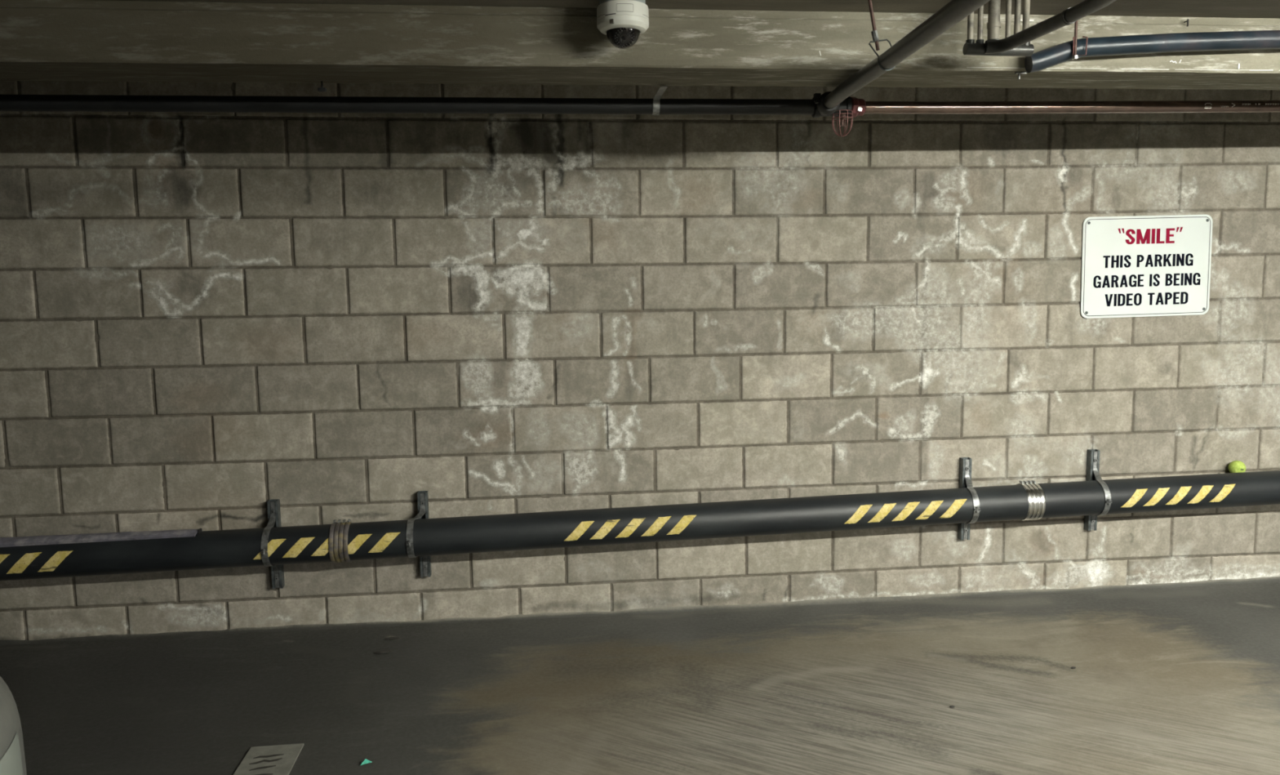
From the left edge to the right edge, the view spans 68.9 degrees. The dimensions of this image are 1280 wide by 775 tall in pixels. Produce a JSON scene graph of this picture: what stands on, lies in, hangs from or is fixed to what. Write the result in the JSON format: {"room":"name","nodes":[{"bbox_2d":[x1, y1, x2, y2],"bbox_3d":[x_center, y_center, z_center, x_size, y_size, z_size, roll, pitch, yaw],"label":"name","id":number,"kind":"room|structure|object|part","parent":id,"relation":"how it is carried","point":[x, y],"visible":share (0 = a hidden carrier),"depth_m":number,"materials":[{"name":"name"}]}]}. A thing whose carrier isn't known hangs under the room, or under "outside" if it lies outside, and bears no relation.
{"room":"parking garage","nodes":[
{"label":"parking garage","id":0,"kind":"room"},
{"bbox_2d":[0,80,1279,639],"bbox_3d":[0.604,-0.269,4.080,10.566,2.600,0.035,-1,7,-6],"label":"wall","id":1,"kind":"structure","parent":0,"point":[206,319],"depth_m":4.00,"materials":[{"name":"concrete"}]},
{"bbox_2d":[260,498,284,588],"bbox_3d":[-1.522,0.668,3.841,0.041,0.376,0.210,-1,7,-6],"label":"bracket","id":2,"kind":"object","parent":1,"relation":"attached to","point":[273,504],"visible":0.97,"depth_m":3.89,"materials":[{"name":"metal"}]},
{"bbox_2d":[0,524,331,580],"bbox_3d":[-2.896,0.706,3.689,3.349,0.211,0.153,-1,7,-6],"label":"pipe","id":3,"kind":"object","parent":2,"relation":"attached to","point":[33,557],"visible":0.98,"depth_m":3.72,"materials":[{"name":"black metal"}]},
{"bbox_2d":[328,519,351,562],"bbox_3d":[-1.230,0.634,3.854,0.076,0.173,0.165,-1,7,-6],"label":"coupling","id":4,"kind":"object","parent":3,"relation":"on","point":[338,532],"visible":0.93,"depth_m":3.79,"materials":[{"name":"silver metal"}]},
{"bbox_2d":[347,484,1029,559],"bbox_3d":[0.262,0.572,4.002,2.998,0.210,0.153,-1,7,-6],"label":"pipe","id":5,"kind":"object","parent":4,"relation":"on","point":[693,521],"visible":0.98,"depth_m":3.93,"materials":[{"name":"black metal"}]},
{"bbox_2d":[406,490,431,577],"bbox_3d":[-0.931,0.636,3.901,0.048,0.368,0.218,0,7,7],"label":"bracket","id":6,"kind":"object","parent":1,"relation":"attached to","point":[422,495],"visible":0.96,"depth_m":3.95,"materials":[{"name":"metal"}]},
{"bbox_2d":[957,457,980,540],"bbox_3d":[1.463,0.513,4.135,0.046,0.374,0.216,0,7,4],"label":"bracket","id":7,"kind":"object","parent":1,"relation":"attached to","point":[965,467],"visible":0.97,"depth_m":4.19,"materials":[{"name":"metal"}]},
{"bbox_2d":[1084,448,1111,530],"bbox_3d":[2.063,0.480,4.194,0.048,0.373,0.217,0,7,6],"label":"bracket","id":8,"kind":"object","parent":1,"relation":"attached to","point":[1093,455],"visible":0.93,"depth_m":4.25,"materials":[{"name":"metal"}]},
{"bbox_2d":[1080,214,1213,318],"bbox_3d":[2.280,-0.544,4.199,0.621,0.457,0.012,-1,7,-6],"label":"warning sign","id":9,"kind":"object","parent":1,"relation":"attached to","point":[1137,265],"visible":1,"depth_m":4.20,"materials":[{"name":"white metal"}]},
{"bbox_2d":[0,576,1279,774],"bbox_3d":[1.044,1.582,-1.242,19.750,0.023,11.010,-1,7,-6],"label":"floor","id":10,"kind":"structure","parent":0,"point":[1178,677],"depth_m":3.36,"materials":[{"name":"concrete"},{"name":"oil stains"}]},
{"bbox_2d":[0,675,26,774],"bbox_3d":[-1.874,0.772,-0.108,2.132,1.454,4.370,-1,7,-6],"label":"parked car","id":11,"kind":"object","parent":10,"relation":"on","point":[12,757],"visible":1,"depth_m":1.77,"materials":[{"name":"silver metal"}]},
{"bbox_2d":[233,742,303,774],"bbox_3d":[-1.136,1.161,2.793,0.166,0.006,0.368,-1,7,-6],"label":"stall number","id":12,"kind":"object","parent":10,"relation":"on","point":[278,759],"visible":1,"depth_m":2.88,"materials":[{"name":"paint"}]},
{"bbox_2d":[360,758,371,764],"bbox_3d":[-0.836,1.143,2.851,0.020,0.013,0.032,3,7,29],"label":"scrap","id":13,"kind":"object","parent":10,"relation":"on","point":[366,761],"visible":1,"depth_m":2.85,"materials":[{"name":"green paper"}]},
{"bbox_2d":[374,648,392,653],"bbox_3d":[-1.022,1.053,3.723,0.074,0.008,0.034,-1,7,-6],"label":"leaf litter","id":14,"kind":"object","parent":10,"relation":"on","point":[387,651],"visible":1,"depth_m":3.71,"materials":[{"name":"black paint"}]},
{"bbox_2d":[384,636,399,639],"bbox_3d":[-1.025,1.038,3.865,0.063,0.006,0.029,-1,7,-6],"label":"leaf litter","id":15,"kind":"object","parent":10,"relation":"on","point":[389,637],"visible":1,"depth_m":3.86,"materials":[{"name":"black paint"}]},
{"bbox_2d":[0,0,1279,89],"bbox_3d":[0.667,-1.191,2.921,19.980,0.441,0.281,-1,7,-6],"label":"trim","id":16,"kind":"structure","parent":0,"point":[41,40],"depth_m":2.74,"materials":[{"name":"concrete"}]},
{"bbox_2d":[317,80,326,92],"bbox_3d":[-0.984,-0.935,2.888,0.024,0.037,0.018,-1,7,-6],"label":"ceiling hook","id":17,"kind":"object","parent":16,"relation":"attached to","point":[322,89],"visible":0.95,"depth_m":2.88,"materials":[{"name":"black metal"}]},
{"bbox_2d":[652,85,667,115],"bbox_3d":[0.064,-0.957,3.129,0.023,0.052,0.265,-1,7,-6],"label":"strap","id":18,"kind":"object","parent":16,"relation":"attached to","point":[662,89],"visible":0.96,"depth_m":3.19,"materials":[{"name":"metal"}]},
{"bbox_2d":[0,94,814,115],"bbox_3d":[-4.280,-0.863,2.791,9.895,0.056,0.052,-1,7,-6],"label":"pipe","id":19,"kind":"object","parent":18,"relation":"attached to","point":[37,103],"visible":0.85,"depth_m":3.12,"materials":[{"name":"black metal"}]},
{"bbox_2d":[811,91,852,118],"bbox_3d":[0.666,-0.985,3.249,0.151,0.085,0.159,-1,7,-6],"label":"pipe fitting","id":20,"kind":"object","parent":19,"relation":"attached to","point":[820,109],"visible":0.75,"depth_m":3.26,"materials":[{"name":"black metal"}]},
{"bbox_2d":[831,109,853,136],"bbox_3d":[0.713,-0.929,3.291,0.075,0.087,0.075,-1,7,-6],"label":"sprinkler","id":21,"kind":"object","parent":20,"relation":"attached to","point":[842,116],"visible":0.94,"depth_m":3.28,"materials":[{"name":"metal"}]},
{"bbox_2d":[849,97,866,117],"bbox_3d":[0.766,-0.991,3.300,0.051,0.071,0.073,-1,7,-6],"label":"pipe fitting","id":22,"kind":"object","parent":20,"relation":"attached to","point":[859,105],"visible":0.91,"depth_m":3.28,"materials":[{"name":"red metal"}]},
{"bbox_2d":[864,100,1279,114],"bbox_3d":[5.642,-1.137,3.792,9.752,0.087,0.043,-1,7,-6],"label":"pipe","id":23,"kind":"object","parent":22,"relation":"attached to","point":[1130,106],"visible":0.97,"depth_m":3.37,"materials":[{"name":"brown metal"}]},
{"bbox_2d":[1014,71,1026,79],"bbox_3d":[1.176,-0.964,2.882,0.035,0.026,0.012,-1,7,-6],"label":"stub","id":24,"kind":"object","parent":16,"relation":"attached to","point":[1019,73],"visible":0.93,"depth_m":2.88,"materials":[{"name":"metal"}]},
{"bbox_2d":[113,0,1279,17],"bbox_3d":[1.196,-0.678,-2.075,20.000,0.200,9.830,-1,7,-6],"label":"ceiling","id":25,"kind":"structure","parent":0,"point":[1176,8],"depth_m":2.73,"materials":[{"name":"concrete"}]},
{"bbox_2d":[596,0,648,48],"bbox_3d":[-0.048,-1.021,2.611,0.146,0.140,0.146,-1,7,-6],"label":"security camera","id":26,"kind":"object","parent":25,"relation":"attached to","point":[623,21],"visible":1,"depth_m":2.56,"materials":[{"name":"white plastic"}]},
{"bbox_2d":[867,0,895,71],"bbox_3d":[0.657,-0.991,2.546,0.097,0.248,0.017,-1,7,-6],"label":"hanger","id":27,"kind":"object","parent":25,"relation":"hanging from","point":[874,33],"visible":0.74,"depth_m":2.54,"materials":[{"name":"metal"}]},
{"bbox_3d":[0.631,-1.017,2.541,0.046,0.194,0.010,-1,7,-6],"label":"threaded rod","id":28,"kind":"part","parent":27,"relation":"part of","materials":[{"name":"metal"}]},
{"bbox_2d":[823,0,990,108],"bbox_3d":[0.680,-0.970,2.411,0.057,0.245,1.502,-1,6,-3],"label":"pipe","id":29,"kind":"object","parent":27,"relation":"hanging from","point":[955,11],"visible":1,"depth_m":2.34,"materials":[{"name":"grey metal"}]},
{"bbox_2d":[965,12,974,44],"bbox_3d":[0.941,-1.044,2.656,0.024,0.153,0.024,-1,7,-6],"label":"riser pipe","id":30,"kind":"object","parent":25,"relation":"attached to","point":[971,17],"visible":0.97,"depth_m":2.65,"materials":[{"name":"grey metal"}]},
{"bbox_2d":[965,39,974,44],"bbox_3d":[0.942,-0.979,2.663,0.024,0.022,0.024,-1,7,-6],"label":"socket","id":31,"kind":"object","parent":30,"relation":"attached to","point":[970,41],"depth_m":2.65,"materials":[{"name":"grey metal"}]},
{"bbox_2d":[975,4,983,44],"bbox_3d":[0.970,-1.045,2.659,0.022,0.153,0.022,-1,7,-6],"label":"riser pipe","id":32,"kind":"object","parent":25,"relation":"attached to","point":[980,40],"visible":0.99,"depth_m":2.65,"materials":[{"name":"grey metal"}]},
{"bbox_2d":[975,39,983,44],"bbox_3d":[0.971,-0.980,2.666,0.022,0.022,0.022,-1,7,-6],"label":"socket","id":33,"kind":"object","parent":32,"relation":"attached to","point":[979,41],"depth_m":2.66,"materials":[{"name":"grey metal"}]},
{"bbox_2d":[986,0,1000,40],"bbox_3d":[1.010,-1.046,2.663,0.040,0.153,0.040,-1,7,-6],"label":"riser pipe","id":34,"kind":"object","parent":25,"relation":"attached to","point":[993,24],"visible":0.69,"depth_m":2.65,"materials":[{"name":"grey metal"}]},
{"bbox_2d":[1004,0,1011,38],"bbox_3d":[1.053,-1.047,2.667,0.022,0.153,0.022,-1,7,-6],"label":"riser pipe","id":35,"kind":"object","parent":25,"relation":"attached to","point":[1008,3],"visible":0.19,"depth_m":2.66,"materials":[{"name":"grey metal"}]},
{"bbox_2d":[1013,0,1021,34],"bbox_3d":[1.079,-1.048,2.670,0.024,0.153,0.024,-1,7,-6],"label":"riser pipe","id":36,"kind":"object","parent":25,"relation":"attached to","point":[1017,2],"visible":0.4,"depth_m":2.66,"materials":[{"name":"grey metal"}]},
{"bbox_2d":[1022,0,1030,45],"bbox_3d":[1.105,-1.049,2.673,0.026,0.153,0.026,-1,7,-6],"label":"riser pipe","id":37,"kind":"object","parent":25,"relation":"attached to","point":[1026,3],"visible":0.67,"depth_m":2.66,"materials":[{"name":"grey metal"}]},
{"bbox_2d":[984,0,1115,53],"bbox_3d":[1.081,-0.992,2.240,0.117,0.174,0.873,-1,7,-6],"label":"pipe","id":38,"kind":"object","parent":25,"relation":"attached to","point":[1070,15],"visible":1,"depth_m":2.46,"materials":[{"name":"grey metal"}]},
{"bbox_2d":[962,42,1034,56],"bbox_3d":[1.026,-0.968,2.674,0.197,0.035,0.033,-1,7,-6],"label":"pipe manifold","id":39,"kind":"object","parent":38,"relation":"attached to","point":[975,49],"visible":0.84,"depth_m":2.66,"materials":[{"name":"grey metal"}]},
{"bbox_2d":[1071,20,1088,59],"bbox_3d":[1.311,-1.060,2.780,0.046,0.161,0.016,-3,7,-15],"label":"hanger","id":40,"kind":"object","parent":25,"relation":"hanging from","point":[1075,37],"visible":0.91,"depth_m":2.78,"materials":[{"name":"metal"}]},
{"bbox_3d":[1.297,-1.059,2.776,0.008,0.161,0.008,-1,7,-6],"label":"threaded rod","id":41,"kind":"part","parent":40,"relation":"part of","materials":[{"name":"metal"}]},
{"bbox_2d":[1024,30,1279,72],"bbox_3d":[5.857,-1.156,3.280,9.427,0.172,0.067,-1,7,-6],"label":"drain pipe","id":42,"kind":"object","parent":40,"relation":"hanging from","point":[1255,39],"visible":0.96,"depth_m":2.82,"materials":[{"name":"blue metal"}]},
{"bbox_2d":[1037,470,1279,517],"bbox_3d":[3.469,0.432,4.320,3.449,0.211,0.153,-1,7,-6],"label":"pipe","id":43,"kind":"object","parent":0,"point":[1078,498],"visible":0.95,"depth_m":4.15,"materials":[{"name":"black metal"}]},
{"bbox_2d":[1016,480,1045,519],"bbox_3d":[1.725,0.502,4.146,0.076,0.173,0.165,-1,7,-6],"label":"coupling","id":44,"kind":"object","parent":43,"relation":"attached to","point":[1037,500],"visible":0.7,"depth_m":4.08,"materials":[{"name":"silver metal"}]},
{"bbox_2d":[1228,460,1245,472],"bbox_3d":[2.760,0.372,4.315,0.069,0.069,0.069,-1,7,-6],"label":"ball","id":45,"kind":"object","parent":43,"relation":"on","point":[1235,466],"visible":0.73,"depth_m":4.29,"materials":[{"name":"yellow rubber"}]}
]}

